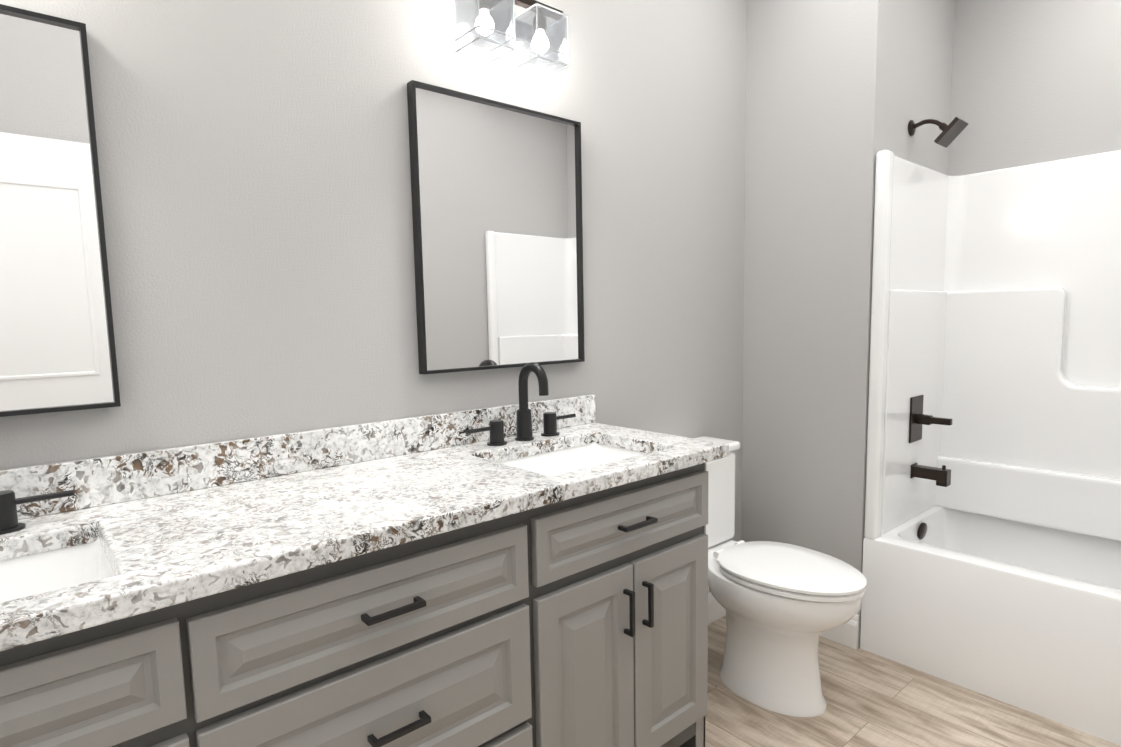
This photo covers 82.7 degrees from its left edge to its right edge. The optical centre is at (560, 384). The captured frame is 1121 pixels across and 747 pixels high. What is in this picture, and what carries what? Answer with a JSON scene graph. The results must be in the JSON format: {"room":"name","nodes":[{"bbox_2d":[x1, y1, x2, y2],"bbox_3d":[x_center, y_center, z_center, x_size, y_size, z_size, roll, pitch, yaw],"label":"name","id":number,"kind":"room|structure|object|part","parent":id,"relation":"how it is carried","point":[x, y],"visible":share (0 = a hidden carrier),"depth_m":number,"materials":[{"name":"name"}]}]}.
{"room":"bathroom","nodes":[
{"label":"bathroom","id":0,"kind":"room"},
{"bbox_2d":[0,0,746,540],"bbox_3d":[-0.938,-0.201,1.378,4.520,2.820,0.120,-6,8,-41],"label":"wall","id":1,"kind":"structure","parent":0,"point":[256,182],"depth_m":1.62,"materials":[{"name":"grey paint"}]},
{"bbox_2d":[0,4,120,416],"bbox_3d":[-1.133,-0.303,1.095,0.566,0.746,0.030,-6,8,-41],"label":"mirror","id":2,"kind":"object","parent":1,"relation":"attached to","point":[57,347],"visible":0.86,"depth_m":1.22,"materials":[{"name":"black mirror"}]},
{"bbox_2d":[0,394,595,517],"bbox_3d":[-0.640,0.167,1.571,2.004,0.097,0.021,-6,8,-41],"label":"backsplash","id":3,"kind":"structure","parent":1,"relation":"attached to","point":[99,481],"depth_m":1.48,"materials":[{"name":"white stone"}]},
{"bbox_2d":[407,80,584,373],"bbox_3d":[-0.165,-0.441,1.927,0.606,0.780,0.030,-6,8,-41],"label":"mirror","id":4,"kind":"object","parent":1,"relation":"attached to","point":[496,189],"visible":0.96,"depth_m":1.89,"materials":[{"name":"black mirror"}]},
{"bbox_2d":[453,0,568,78],"bbox_3d":[-0.145,-1.034,1.811,0.360,0.223,0.153,-6,8,-41],"label":"sconce","id":5,"kind":"object","parent":1,"relation":"attached to","point":[491,33],"visible":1,"depth_m":1.80,"materials":[{"name":"clear glass"}]},
{"bbox_3d":[-0.207,-0.986,1.739,0.116,0.140,0.116,-6,8,-41],"label":"lamp shade","id":6,"kind":"part","parent":5,"relation":"part of","materials":[{"name":"glass"}]},
{"bbox_3d":[-0.059,-1.002,1.866,0.116,0.140,0.116,-6,8,-41],"label":"lamp shade","id":7,"kind":"part","parent":5,"relation":"part of","materials":[{"name":"clear glass"}]},
{"bbox_2d":[708,592,725,624],"bbox_3d":[0.477,0.991,2.624,0.958,0.138,0.016,-6,8,-41],"label":"baseboard","id":8,"kind":"structure","parent":1,"relation":"attached to","point":[716,610],"depth_m":2.78,"materials":[{"name":"white"}]},
{"bbox_2d":[741,0,954,647],"bbox_3d":[1.278,-0.406,2.931,0.880,2.820,0.661,-6,8,-41],"label":"wall","id":9,"kind":"structure","parent":0,"point":[840,94],"depth_m":2.57,"materials":[{"name":"grey paint"}]},
{"bbox_2d":[820,614,858,648],"bbox_3d":[1.004,0.969,2.734,0.016,0.138,0.539,-6,8,-41],"label":"baseboard","id":10,"kind":"structure","parent":9,"relation":"attached to","point":[845,634],"depth_m":2.56,"materials":[{"name":"white"}]},
{"bbox_2d":[908,117,967,147],"bbox_3d":[1.461,-0.986,2.475,0.104,0.122,0.190,-6,8,-41],"label":"shower head","id":11,"kind":"object","parent":9,"relation":"attached to","point":[952,131],"visible":0.98,"depth_m":2.44},
{"bbox_2d":[705,615,1120,746],"bbox_3d":[0.133,1.286,1.000,5.400,0.100,2.286,-6,8,-41],"label":"floor","id":12,"kind":"structure","parent":0,"point":[873,700],"depth_m":2.11,"materials":[{"name":"brown wood"}]},
{"bbox_2d":[0,454,727,746],"bbox_3d":[-0.465,0.737,1.409,1.964,0.932,0.568,-6,8,-41],"label":"bathroom vanity","id":13,"kind":"object","parent":12,"relation":"on","point":[524,572],"depth_m":1.24,"materials":[{"name":"grey"}]},
{"bbox_2d":[0,422,728,641],"bbox_3d":[-0.461,0.252,1.374,2.004,0.038,0.564,-6,8,-41],"label":"countertop","id":14,"kind":"structure","parent":13,"relation":"on","point":[165,545],"depth_m":1.23,"materials":[{"name":"white stone"}]},
{"bbox_2d":[0,486,75,533],"bbox_3d":[-1.064,0.159,1.047,0.414,0.238,0.140,-6,8,-41],"label":"faucet","id":15,"kind":"object","parent":14,"relation":"on","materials":[{"name":"black metal"}]},
{"bbox_2d":[0,534,119,601],"bbox_3d":[-0.936,0.396,0.929,0.534,0.160,0.399,-6,8,-41],"label":"sink","id":16,"kind":"object","parent":14,"relation":"in","point":[65,561],"depth_m":1.15,"materials":[{"name":"white ceramic"}]},
{"bbox_2d":[464,362,575,445],"bbox_3d":[-0.084,0.052,1.892,0.414,0.238,0.140,-6,8,-41],"label":"faucet","id":17,"kind":"object","parent":14,"relation":"on","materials":[{"name":"black metal"}]},
{"bbox_2d":[492,438,651,473],"bbox_3d":[0.044,0.289,1.773,0.534,0.160,0.399,-6,8,-41],"label":"sink","id":18,"kind":"object","parent":14,"relation":"in","point":[593,451],"depth_m":1.95,"materials":[{"name":"white ceramic"}]},
{"bbox_2d":[695,436,866,716],"bbox_3d":[0.704,0.670,2.288,0.390,0.836,0.756,-6,8,-41],"label":"toilet","id":19,"kind":"object","parent":12,"relation":"on","point":[784,605],"visible":0.75,"depth_m":2.15,"materials":[{"name":"white ceramic"}]},
{"bbox_3d":[0.508,0.253,2.462,0.390,0.034,0.184,-6,8,-41],"label":"tank lid","id":20,"kind":"part","parent":19,"relation":"part of","materials":[{"name":"white ceramic"}]},
{"bbox_3d":[0.772,0.875,2.235,0.380,0.437,0.530,-6,8,-41],"label":"bowl","id":21,"kind":"part","parent":19,"relation":"part of","materials":[{"name":"white ceramic"}]},
{"bbox_3d":[0.786,0.626,2.188,0.384,0.031,0.503,-6,8,-41],"label":"seat lid","id":22,"kind":"part","parent":19,"relation":"part of","materials":[{"name":"white plastic"}]},
{"bbox_3d":[0.790,0.648,2.186,0.380,0.019,0.485,-6,8,-41],"label":"seat","id":23,"kind":"part","parent":19,"relation":"part of","materials":[{"name":"white plastic"}]},
{"bbox_2d":[860,150,1120,745],"bbox_3d":[1.951,0.116,2.124,0.753,1.924,1.499,-6,8,-41],"label":"shower","id":24,"kind":"object","parent":12,"relation":"on","point":[991,567],"visible":1,"depth_m":2.51,"materials":[{"name":"white plastic"}]},
{"bbox_3d":[1.520,0.147,2.597,0.124,0.190,0.135,-6,8,-41],"label":"valve handle","id":25,"kind":"part","parent":24,"relation":"part of","materials":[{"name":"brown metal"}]},
{"bbox_3d":[1.524,0.367,2.620,0.060,0.083,0.135,-6,8,-41],"label":"spout","id":26,"kind":"part","parent":24,"relation":"part of","materials":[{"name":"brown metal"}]},
{"bbox_2d":[860,499,1120,745],"bbox_3d":[1.964,0.844,2.198,0.748,0.460,1.499,-6,8,-41],"label":"bathtub","id":27,"kind":"object","parent":24,"relation":"in","point":[1023,613],"depth_m":2.25,"materials":[{"name":"white plastic"}]},
{"bbox_2d":[935,286,1120,606],"bbox_3d":[2.192,0.114,2.333,0.062,0.964,1.443,-6,8,-41],"label":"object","id":28,"kind":"object","parent":24,"relation":"attached to","point":[1031,375],"depth_m":2.58,"materials":[{"name":"white plastic"}]},
{"bbox_2d":[948,0,1120,175],"bbox_3d":[2.275,-0.366,2.363,0.120,2.820,1.505,-6,8,-41],"label":"wall","id":29,"kind":"structure","parent":0,"point":[1035,81],"depth_m":2.58,"materials":[{"name":"grey paint"}]}
]}

